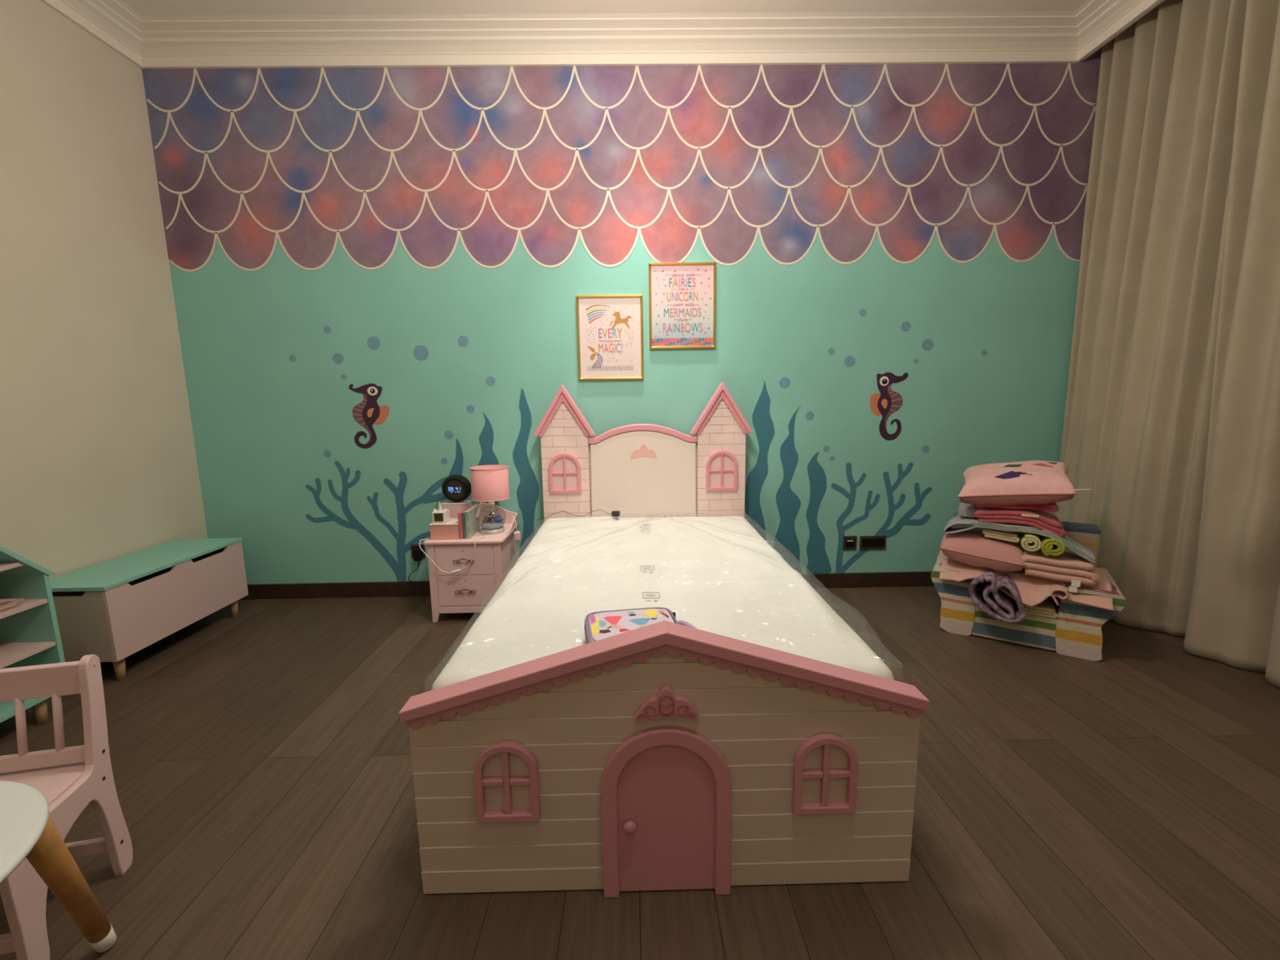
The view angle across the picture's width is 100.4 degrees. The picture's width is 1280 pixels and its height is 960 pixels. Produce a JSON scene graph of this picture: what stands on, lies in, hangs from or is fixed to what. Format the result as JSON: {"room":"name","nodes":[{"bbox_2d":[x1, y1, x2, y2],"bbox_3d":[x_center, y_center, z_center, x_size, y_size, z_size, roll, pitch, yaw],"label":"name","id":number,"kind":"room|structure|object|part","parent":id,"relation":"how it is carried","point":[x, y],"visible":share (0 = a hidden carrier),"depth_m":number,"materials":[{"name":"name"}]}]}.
{"room":"child's bedroom","nodes":[
{"label":"child's bedroom","id":0,"kind":"room"},
{"bbox_2d":[0,0,208,578],"bbox_3d":[-2.788,-0.452,0.700,0.100,3.262,5.300,-1,9,-1],"label":"wall","id":1,"kind":"structure","parent":0,"point":[99,464],"depth_m":2.65,"materials":[{"name":"paint"}]},
{"bbox_2d":[122,0,1086,15],"bbox_3d":[0.073,-2.154,0.436,5.870,0.100,5.400,-1,9,-1],"label":"ceiling","id":2,"kind":"structure","parent":0,"point":[144,7],"depth_m":2.76,"materials":[{"name":"beige paint"}]},
{"bbox_2d":[1053,0,1247,637],"bbox_3d":[2.654,-0.847,2.839,0.221,3.229,0.885,-1,9,-4],"label":"curtain","id":3,"kind":"object","parent":2,"relation":"hanging from","point":[1136,420],"visible":0.82,"depth_m":2.74,"materials":[{"name":"fabric"}]},
{"bbox_2d":[1182,0,1279,672],"bbox_3d":[2.697,-0.766,2.307,0.220,3.229,0.402,-1,9,-1],"label":"curtain","id":4,"kind":"object","parent":2,"relation":"hanging from","point":[1233,602],"visible":0.99,"depth_m":2.33,"materials":[{"name":"fabric"}]},
{"bbox_2d":[1264,582,1279,688],"bbox_3d":[2.709,-0.592,1.162,0.178,3.229,2.082,-1,9,1],"label":"curtain","id":5,"kind":"object","parent":2,"relation":"hanging from","point":[1272,674],"visible":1,"depth_m":2.26,"materials":[{"name":"fabric"}]},
{"bbox_2d":[142,47,1102,584],"bbox_3d":[0.056,-0.891,3.307,5.670,3.262,0.104,-1,9,-1],"label":"wall","id":6,"kind":"structure","parent":0,"point":[378,274],"depth_m":3.20,"materials":[{"name":"teal paint"}]},
{"bbox_2d":[410,544,425,558],"bbox_3d":[-1.429,0.458,3.433,0.088,0.090,0.010,-1,9,-1],"label":"wall socket","id":7,"kind":"object","parent":6,"relation":"attached to","point":[412,546],"visible":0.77,"depth_m":3.43,"materials":[{"name":"brown plastic"}]},
{"bbox_2d":[408,547,429,583],"bbox_3d":[-1.362,0.550,3.414,0.259,0.228,0.042,1,9,9],"label":"black adaptor","id":8,"kind":"object","parent":6,"relation":"attached to","point":[417,552],"visible":0.83,"depth_m":3.40,"materials":[{"name":"black plastic"}]},
{"bbox_2d":[239,571,933,599],"bbox_3d":[-0.077,0.684,3.488,5.324,0.098,0.016,-1,9,-1],"label":"baseboard","id":9,"kind":"structure","parent":6,"relation":"attached to","point":[904,579],"depth_m":3.46,"materials":[{"name":"brown wood"}]},
{"bbox_2d":[40,0,1161,68],"bbox_3d":[-0.100,-2.032,0.452,5.320,0.141,5.200,-1,9,-1],"label":"trim","id":10,"kind":"structure","parent":6,"relation":"attached to","point":[885,37],"depth_m":2.93,"materials":[{"name":"beige paint"}]},
{"bbox_2d":[576,294,643,380],"bbox_3d":[-0.181,-0.865,3.246,0.398,0.500,0.023,-1,9,-1],"label":"framed print","id":11,"kind":"object","parent":6,"relation":"attached to","point":[610,328],"visible":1,"depth_m":3.25,"materials":[{"name":"white paper"}]},
{"bbox_2d":[648,262,715,349],"bbox_3d":[0.257,-1.052,3.224,0.402,0.500,0.023,-1,9,-1],"label":"framed print","id":12,"kind":"object","parent":6,"relation":"attached to","point":[682,295],"visible":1,"depth_m":3.23,"materials":[{"name":"white paper"}]},
{"bbox_2d":[842,535,857,550],"bbox_3d":[1.366,0.410,3.469,0.088,0.092,0.012,-1,9,-1],"label":"wall socket","id":13,"kind":"object","parent":6,"relation":"attached to","point":[849,542],"visible":1,"depth_m":3.47,"materials":[{"name":"brown plastic"}]},
{"bbox_2d":[859,535,886,549],"bbox_3d":[1.516,0.408,3.473,0.170,0.090,0.010,-1,9,-1],"label":"wall socket","id":14,"kind":"object","parent":6,"relation":"attached to","point":[870,542],"visible":1,"depth_m":3.47,"materials":[{"name":"brown plastic"}]},
{"bbox_2d":[1082,0,1164,60],"bbox_3d":[2.577,-2.083,0.486,0.035,0.127,5.200,-1,9,-1],"label":"trim","id":15,"kind":"structure","parent":6,"relation":"attached to","point":[1162,1],"depth_m":2.81,"materials":[{"name":"beige paint"}]},
{"bbox_2d":[0,586,1279,959],"bbox_3d":[0.122,1.169,0.943,5.870,0.100,5.400,-1,9,-1],"label":"floor","id":16,"kind":"structure","parent":0,"point":[1124,804],"depth_m":1.61,"materials":[{"name":"brown wood"}]},
{"bbox_2d":[0,545,65,724],"bbox_3d":[-2.527,0.506,1.682,0.376,1.065,0.947,-1,9,-1],"label":"bookshelf","id":17,"kind":"object","parent":16,"relation":"on","point":[29,632],"visible":0.68,"depth_m":2.12,"materials":[{"name":"teal wood"}]},
{"bbox_2d":[0,608,13,613],"bbox_3d":[-2.489,0.511,1.854,0.255,0.005,0.328,-1,9,-1],"label":"magazine","id":18,"kind":"object","parent":17,"relation":"on","point":[10,609],"visible":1,"depth_m":1.99,"materials":[{"name":"brown paper"}]},
{"bbox_3d":[-2.489,0.505,1.857,0.249,0.005,0.323,-1,9,-1],"label":"magazine","id":19,"kind":"object","parent":18,"relation":"on","visible":0},
{"bbox_2d":[0,603,17,610],"bbox_3d":[-2.490,0.496,1.870,0.245,0.005,0.320,-1,9,2],"label":"magazine","id":20,"kind":"object","parent":19,"relation":"on","point":[12,604],"visible":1,"depth_m":2.00,"materials":[{"name":"beige paper"}]},
{"bbox_2d":[0,598,23,608],"bbox_3d":[-2.490,0.486,1.893,0.245,0.005,0.320,-1,9,-4],"label":"magazine","id":21,"kind":"object","parent":20,"relation":"on","point":[15,600],"visible":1,"depth_m":2.03,"materials":[{"name":"brown paper"}]},
{"bbox_3d":[-2.490,0.486,1.858,0.255,0.005,0.328,-1,9,-1],"label":"magazine","id":22,"kind":"object","parent":21,"relation":"on","visible":0},
{"bbox_3d":[-2.490,0.479,1.860,0.246,0.005,0.321,-1,9,-1],"label":"magazine","id":23,"kind":"object","parent":22,"relation":"on","visible":0},
{"bbox_2d":[0,599,10,603],"bbox_3d":[-2.490,0.474,1.849,0.245,0.005,0.320,-1,9,1],"label":"magazine","id":24,"kind":"object","parent":23,"relation":"on","point":[2,601],"visible":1,"depth_m":1.99,"materials":[{"name":"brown paper"}]},
{"bbox_3d":[-2.527,0.378,1.663,0.353,0.016,0.759,-1,9,-1],"label":"shelf","id":25,"kind":"part","parent":17,"relation":"part of","materials":[{"name":"pink"}]},
{"bbox_3d":[-2.525,0.548,1.689,0.353,0.016,0.867,-1,9,-1],"label":"shelf","id":26,"kind":"part","parent":17,"relation":"part of","materials":[{"name":"pink wood"}]},
{"bbox_3d":[-2.522,0.726,1.716,0.353,0.016,0.867,-1,9,-1],"label":"shelf","id":27,"kind":"part","parent":17,"relation":"part of","materials":[{"name":"pink wood"}]},
{"bbox_3d":[-2.534,0.609,2.147,0.370,0.502,0.018,-1,9,-1],"label":"panel","id":28,"kind":"part","parent":17,"relation":"part of","materials":[{"name":"green wood"}]},
{"bbox_3d":[-2.394,0.919,2.129,0.045,0.110,0.044,-1,9,-1],"label":"leg","id":29,"kind":"part","parent":17,"relation":"part of","materials":[{"name":"brown wood"}]},
{"bbox_2d":[0,780,116,952],"bbox_3d":[-1.208,0.871,0.867,0.726,0.549,0.719,-1,9,-1],"label":"table","id":30,"kind":"object","parent":16,"relation":"on","point":[28,830],"visible":1,"depth_m":1.02,"materials":[{"name":"white"}]},
{"bbox_3d":[-1.180,0.815,1.095,0.052,0.488,0.250,-6,10,-29],"label":"leg","id":31,"kind":"part","parent":30,"relation":"part of","materials":[{"name":"brown wood"}]},
{"bbox_2d":[0,654,133,959],"bbox_3d":[-1.540,0.791,1.242,0.346,0.631,0.338,-3,9,-13],"label":"chair","id":32,"kind":"object","parent":16,"relation":"on","point":[70,779],"visible":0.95,"depth_m":1.35,"materials":[{"name":"pink wood"}]},
{"bbox_3d":[-1.578,0.516,1.349,0.303,0.085,0.018,-3,9,-13],"label":"rail","id":33,"kind":"part","parent":32,"relation":"part of","materials":[{"name":"pink wood"}]},
{"bbox_3d":[-1.537,0.774,1.223,0.303,0.020,0.305,-3,9,-13],"label":"seat","id":34,"kind":"part","parent":32,"relation":"part of","materials":[{"name":"pink wood"}]},
{"bbox_3d":[-1.570,0.717,1.359,0.303,0.038,0.021,-3,9,-13],"label":"rail","id":35,"kind":"part","parent":32,"relation":"part of","materials":[{"name":"pink wood"}]},
{"bbox_2d":[49,537,248,680],"bbox_3d":[-2.543,0.640,2.788,0.380,0.467,0.842,-1,9,-1],"label":"chest","id":36,"kind":"object","parent":16,"relation":"on","point":[112,610],"visible":0.84,"depth_m":2.58,"materials":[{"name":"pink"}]},
{"bbox_3d":[-2.545,0.655,2.378,0.353,0.334,0.016,-1,9,-1],"label":"panel","id":37,"kind":"part","parent":36,"relation":"part of","materials":[{"name":"beige wood"}]},
{"bbox_3d":[-2.722,0.596,2.778,0.012,0.334,0.796,-1,9,-1],"label":"panel","id":38,"kind":"part","parent":36,"relation":"part of","materials":[{"name":"green wood"}]},
{"bbox_3d":[-2.399,0.867,2.460,0.047,0.114,0.047,-1,9,-1],"label":"leg","id":39,"kind":"part","parent":36,"relation":"part of","materials":[{"name":"brown wood"}]},
{"bbox_3d":[-2.546,0.418,2.754,0.380,0.018,0.842,-1,9,-1],"label":"lid","id":40,"kind":"part","parent":36,"relation":"part of","materials":[{"name":"green wood"}]},
{"bbox_3d":[-2.366,0.590,2.783,0.016,0.334,0.830,-1,9,-1],"label":"panel","id":41,"kind":"part","parent":36,"relation":"part of","materials":[{"name":"pink wood"}]},
{"bbox_3d":[-2.558,0.532,3.183,0.353,0.334,0.016,-1,9,-1],"label":"panel","id":42,"kind":"part","parent":36,"relation":"part of","materials":[{"name":"black"}]},
{"bbox_3d":[-2.410,0.759,3.167,0.047,0.114,0.047,-1,9,-1],"label":"leg","id":43,"kind":"part","parent":36,"relation":"part of","materials":[{"name":"brown wood"}]},
{"bbox_2d":[423,502,519,622],"bbox_3d":[-0.990,0.479,3.216,0.442,0.612,0.451,-1,9,-1],"label":"nightstand","id":44,"kind":"object","parent":16,"relation":"on","point":[470,589],"visible":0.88,"depth_m":3.02,"materials":[{"name":"pink wood"}]},
{"bbox_3d":[-1.171,0.587,3.034,0.040,0.458,0.030,-1,9,-1],"label":"leg","id":45,"kind":"part","parent":44,"relation":"part of","materials":[{"name":"pink wood"}]},
{"bbox_2d":[429,518,459,539],"bbox_3d":[-1.106,0.281,3.084,0.164,0.088,0.156,-1,9,-1],"label":"box","id":46,"kind":"object","parent":44,"relation":"on","point":[448,530],"visible":0.59,"depth_m":3.01,"materials":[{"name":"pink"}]},
{"bbox_2d":[431,501,449,523],"bbox_3d":[-1.142,0.179,3.058,0.080,0.120,0.080,-1,9,-1],"label":"clock","id":47,"kind":"object","parent":46,"relation":"on","point":[439,515],"visible":1,"depth_m":3.03,"materials":[{"name":"white plastic"}]},
{"bbox_3d":[-1.106,0.241,3.078,0.164,0.007,0.156,-1,9,-1],"label":"box lid","id":48,"kind":"part","parent":46,"relation":"part of","materials":[{"name":"beige"}]},
{"bbox_2d":[440,500,471,518],"bbox_3d":[-1.129,0.214,3.290,0.160,0.158,0.101,-1,9,-1],"label":"box","id":49,"kind":"object","parent":44,"relation":"on","point":[455,508],"visible":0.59,"depth_m":3.24,"materials":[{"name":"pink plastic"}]},
{"bbox_2d":[441,474,471,502],"bbox_3d":[-1.121,0.050,3.266,0.180,0.170,0.076,-1,9,-1],"label":"clock","id":50,"kind":"object","parent":49,"relation":"on","point":[455,487],"visible":0.99,"depth_m":3.23,"materials":[{"name":"black plastic"}]},
{"bbox_3d":[-1.130,0.139,3.279,0.160,0.007,0.101,-1,9,-1],"label":"box lid","id":51,"kind":"part","parent":49,"relation":"part of","materials":[{"name":"white plastic"}]},
{"bbox_2d":[457,506,468,538],"bbox_3d":[-1.019,0.247,3.091,0.008,0.150,0.170,-1,9,-1],"label":"book","id":52,"kind":"object","parent":44,"relation":"on","point":[459,517],"visible":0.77,"depth_m":3.01,"materials":[{"name":"pink paper"}]},
{"bbox_3d":[-0.991,0.453,2.993,0.121,0.027,0.017,-1,9,-1],"label":"drawer pull","id":53,"kind":"part","parent":44,"relation":"part of","materials":[{"name":"brown metal"}]},
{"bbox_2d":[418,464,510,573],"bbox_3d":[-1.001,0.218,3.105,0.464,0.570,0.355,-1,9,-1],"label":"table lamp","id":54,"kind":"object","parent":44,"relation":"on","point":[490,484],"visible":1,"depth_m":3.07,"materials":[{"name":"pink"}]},
{"bbox_2d":[449,568,460,573],"bbox_3d":[-1.032,0.512,2.978,0.060,0.027,0.017,-1,9,-1],"label":"switch","id":55,"kind":"object","parent":54,"relation":"attached to","point":[456,571],"depth_m":2.97,"materials":[{"name":"white plastic"}]},
{"bbox_3d":[-0.884,0.016,3.144,0.216,0.186,0.216,-1,9,-1],"label":"lamp shade","id":56,"kind":"part","parent":54,"relation":"part of","materials":[{"name":"pink fabric"}]},
{"bbox_3d":[-0.882,0.145,3.163,0.042,0.092,0.042,-1,9,-1],"label":"stem","id":57,"kind":"part","parent":54,"relation":"part of","materials":[{"name":"white plastic"}]},
{"bbox_3d":[-0.989,0.453,3.003,0.320,0.169,0.004,-1,9,-1],"label":"drawer","id":58,"kind":"part","parent":44,"relation":"part of","materials":[{"name":"pink wood"}]},
{"bbox_2d":[459,506,470,538],"bbox_3d":[-1.010,0.245,3.102,0.008,0.150,0.187,-1,9,-1],"label":"book","id":59,"kind":"object","parent":44,"relation":"on","point":[460,513],"visible":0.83,"depth_m":3.01,"materials":[{"name":"pink paper"}]},
{"bbox_3d":[-0.988,0.629,3.020,0.121,0.027,0.017,-1,9,-1],"label":"drawer pull","id":60,"kind":"part","parent":44,"relation":"part of","materials":[{"name":"brown metal"}]},
{"bbox_3d":[-0.986,0.629,3.029,0.320,0.177,0.004,-1,9,-1],"label":"drawer","id":61,"kind":"part","parent":44,"relation":"part of","materials":[{"name":"pink wood"}]},
{"bbox_2d":[462,506,472,538],"bbox_3d":[-0.996,0.243,3.108,0.014,0.152,0.195,-1,9,-1],"label":"book","id":62,"kind":"object","parent":44,"relation":"on","point":[463,513],"visible":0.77,"depth_m":3.01,"materials":[{"name":"teal paper"}]},
{"bbox_2d":[464,504,479,538],"bbox_3d":[-0.978,0.240,3.117,0.020,0.156,0.208,-1,9,-1],"label":"book","id":63,"kind":"object","parent":44,"relation":"on","point":[472,522],"visible":0.99,"depth_m":3.07,"materials":[{"name":"paper"}]},
{"bbox_3d":[-0.996,0.230,3.257,0.440,0.133,0.293,-1,9,-1],"label":"gallery rail","id":64,"kind":"part","parent":44,"relation":"part of","materials":[{"name":"pink wood"}]},
{"bbox_3d":[-0.803,0.581,3.039,0.040,0.458,0.030,-1,9,-1],"label":"leg","id":65,"kind":"part","parent":44,"relation":"part of","materials":[{"name":"pink wood"}]},
{"bbox_2d":[511,514,520,559],"bbox_3d":[-0.758,0.365,3.277,0.044,0.313,0.096,-5,9,-24],"label":"charger","id":66,"kind":"object","parent":44,"relation":"hanging from","point":[517,535],"visible":0.97,"depth_m":3.24,"materials":[{"name":"white plastic"}]},
{"bbox_3d":[-0.809,0.522,3.424,0.040,0.458,0.030,-1,9,-1],"label":"leg","id":67,"kind":"part","parent":44,"relation":"part of","materials":[{"name":"pink wood"}]},
{"bbox_2d":[399,382,929,897],"bbox_3d":[0.042,0.236,2.302,1.331,1.338,2.148,-1,9,-1],"label":"bed","id":68,"kind":"object","parent":16,"relation":"on","point":[662,755],"visible":0.91,"depth_m":1.32,"materials":[{"name":"beige wood"}]},
{"bbox_3d":[-0.454,0.096,3.326,0.286,1.280,0.067,-1,9,-1],"label":"tower panel","id":69,"kind":"part","parent":68,"relation":"part of","materials":[{"name":"pink wood"}]},
{"bbox_3d":[-0.024,0.859,1.322,0.033,0.033,0.025,-1,9,-1],"label":"door knob","id":70,"kind":"part","parent":68,"relation":"part of","materials":[{"name":"pink wood"}]},
{"bbox_3d":[0.029,0.250,3.364,1.250,0.950,0.043,-1,9,-1],"label":"headboard","id":71,"kind":"part","parent":68,"relation":"part of","materials":[{"name":"beige wood"}]},
{"bbox_3d":[0.023,0.099,3.301,0.657,0.807,0.035,-1,9,-1],"label":"upholstered panel","id":72,"kind":"part","parent":68,"relation":"part of","materials":[{"name":"beige fabric"}]},
{"bbox_2d":[431,515,894,690],"bbox_3d":[0.072,0.456,2.353,1.344,0.307,1.960,-1,9,-1],"label":"mattress","id":73,"kind":"object","parent":68,"relation":"on","point":[719,575],"visible":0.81,"depth_m":1.97,"materials":[{"name":"fabric"}]},
{"bbox_2d":[536,508,620,520],"bbox_3d":[-0.367,0.202,3.201,0.496,0.059,0.098,-1,9,-1],"label":"power adaptor","id":74,"kind":"object","parent":73,"relation":"on","point":[615,513],"visible":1,"depth_m":3.17,"materials":[{"name":"grey plastic"}]},
{"bbox_2d":[584,607,696,644],"bbox_3d":[0.012,0.432,1.516,0.334,0.056,0.238,-2,9,-9],"label":"case","id":75,"kind":"object","parent":73,"relation":"on","point":[598,625],"visible":0.52,"depth_m":1.53,"materials":[{"name":"multicoloured fabric"}]},
{"bbox_3d":[-0.021,0.408,1.508,0.236,0.004,0.200,-2,9,-9],"label":"printed panel","id":76,"kind":"part","parent":75,"relation":"part of","materials":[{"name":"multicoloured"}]},
{"bbox_3d":[0.063,0.477,1.278,1.256,0.227,0.012,-1,9,-1],"label":"scalloped trim","id":77,"kind":"part","parent":68,"relation":"part of","materials":[{"name":"pink wood"}]},
{"bbox_3d":[0.066,0.844,1.337,0.246,0.414,0.006,-1,9,-1],"label":"door panel","id":78,"kind":"part","parent":68,"relation":"part of","materials":[{"name":"pink wood"}]},
{"bbox_3d":[0.066,0.829,1.327,0.322,0.460,0.020,-1,9,-1],"label":"door frame","id":79,"kind":"part","parent":68,"relation":"part of","materials":[{"name":"pink wood"}]},
{"bbox_3d":[0.502,0.080,3.338,0.293,1.280,0.067,-1,9,-1],"label":"tower panel","id":80,"kind":"part","parent":68,"relation":"part of","materials":[{"name":"pink wood"}]},
{"bbox_2d":[930,511,1125,661],"bbox_3d":[2.004,0.528,2.824,0.781,0.587,0.462,5,10,33],"label":"armchair","id":81,"kind":"object","parent":16,"relation":"on","point":[1076,631],"visible":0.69,"depth_m":2.64,"materials":[{"name":"multicoloured fabric"}]},
{"bbox_3d":[1.769,0.615,2.994,0.214,0.367,0.460,5,10,33],"label":"armrest","id":82,"kind":"part","parent":81,"relation":"part of","materials":[{"name":"multicoloured fabric"}]},
{"bbox_2d":[968,568,1025,624],"bbox_3d":[1.825,0.566,2.730,0.243,0.217,0.311,5,10,33],"label":"rolled blanket","id":83,"kind":"object","parent":81,"relation":"on","point":[991,600],"visible":0.77,"depth_m":2.63,"materials":[{"name":"purple fabric"}]},
{"bbox_3d":[1.962,0.718,2.805,0.349,0.166,0.326,5,10,33],"label":"seat","id":84,"kind":"part","parent":81,"relation":"part of","materials":[{"name":"multicoloured fabric"}]},
{"bbox_2d":[938,554,1114,611],"bbox_3d":[1.944,0.511,2.734,0.692,0.145,0.380,5,10,33],"label":"blanket","id":85,"kind":"object","parent":81,"relation":"on","point":[1033,590],"visible":0.4,"depth_m":2.61,"materials":[{"name":"fabric"}]},
{"bbox_2d":[940,528,1025,571],"bbox_3d":[1.816,0.362,2.831,0.374,0.178,0.374,5,10,33],"label":"cushion","id":86,"kind":"object","parent":85,"relation":"on","point":[971,547],"visible":0.79,"depth_m":2.70,"materials":[{"name":"pink fabric"}]},
{"bbox_2d":[943,515,974,533],"bbox_3d":[1.702,0.234,2.834,0.138,0.070,0.222,5,10,33],"label":"towel","id":87,"kind":"object","parent":86,"relation":"on","point":[948,529],"visible":0.69,"depth_m":2.78,"materials":[{"name":"grey fabric"}]},
{"bbox_2d":[982,528,1019,542],"bbox_3d":[1.878,0.267,2.779,0.162,0.055,0.242,5,10,32],"label":"folded cloth","id":88,"kind":"object","parent":86,"relation":"on","point":[1011,536],"visible":0.55,"depth_m":2.68,"materials":[{"name":"beige fabric"}]},
{"bbox_2d":[1021,547,1099,592],"bbox_3d":[2.066,0.430,2.655,0.320,0.146,0.313,5,10,34],"label":"folded blanket","id":89,"kind":"object","parent":85,"relation":"on","point":[1068,566],"visible":0.82,"depth_m":2.54,"materials":[{"name":"pink fabric"}]},
{"bbox_2d":[951,515,1095,563],"bbox_3d":[1.910,0.285,2.691,0.596,0.147,0.184,5,10,33],"label":"striped towel","id":90,"kind":"object","parent":89,"relation":"on","point":[1081,550],"visible":0.7,"depth_m":2.60,"materials":[{"name":"teal fabric"}]},
{"bbox_2d":[958,502,977,517],"bbox_3d":[1.758,0.159,2.855,0.083,0.050,0.180,5,10,33],"label":"pouch","id":91,"kind":"object","parent":90,"relation":"on","point":[965,509],"visible":0.68,"depth_m":2.79,"materials":[{"name":"grey fabric"}]},
{"bbox_2d":[974,506,1066,537],"bbox_3d":[1.926,0.194,2.721,0.375,0.109,0.273,5,10,33],"label":"blanket","id":92,"kind":"object","parent":90,"relation":"on","point":[1042,520],"visible":0.87,"depth_m":2.62,"materials":[{"name":"fabric"}]},
{"bbox_2d":[974,502,1058,512],"bbox_3d":[1.927,0.112,2.743,0.342,0.048,0.265,5,10,33],"label":"blanket","id":93,"kind":"object","parent":92,"relation":"on","point":[1052,507],"visible":0.27,"depth_m":2.61,"materials":[{"name":"fabric"}]},
{"bbox_2d":[956,460,1091,505],"bbox_3d":[1.941,0.015,2.730,0.521,0.211,0.420,5,10,33],"label":"embroidered pillow","id":94,"kind":"object","parent":93,"relation":"on","point":[1031,482],"visible":1,"depth_m":2.64,"materials":[{"name":"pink fabric"}]},
{"bbox_2d":[1019,532,1041,551],"bbox_3d":[1.960,0.293,2.679,0.083,0.081,0.245,5,10,33],"label":"rolled towel","id":95,"kind":"object","parent":89,"relation":"on","point":[1030,542],"visible":0.88,"depth_m":2.59,"materials":[{"name":"beige fabric"}]},
{"bbox_2d":[1039,534,1065,556],"bbox_3d":[2.030,0.309,2.633,0.093,0.089,0.252,5,10,34],"label":"rolled towel","id":96,"kind":"object","parent":89,"relation":"on","point":[1053,547],"visible":0.81,"depth_m":2.54,"materials":[{"name":"fabric"}]},
{"bbox_3d":[2.095,0.490,2.960,0.653,0.557,0.127,5,10,33],"label":"backrest","id":97,"kind":"part","parent":81,"relation":"part of","materials":[{"name":"fabric"}]},
{"bbox_2d":[1024,596,1057,617],"bbox_3d":[2.016,0.623,2.707,0.147,0.048,0.264,5,10,33],"label":"folded cloth","id":98,"kind":"object","parent":81,"relation":"on","point":[1046,608],"visible":0.46,"depth_m":2.60,"materials":[{"name":"beige fabric"}]},
{"bbox_3d":[2.231,0.654,2.691,0.239,0.371,0.460,5,10,33],"label":"armrest","id":99,"kind":"part","parent":81,"relation":"part of","materials":[{"name":"multicoloured fabric"}]}
]}

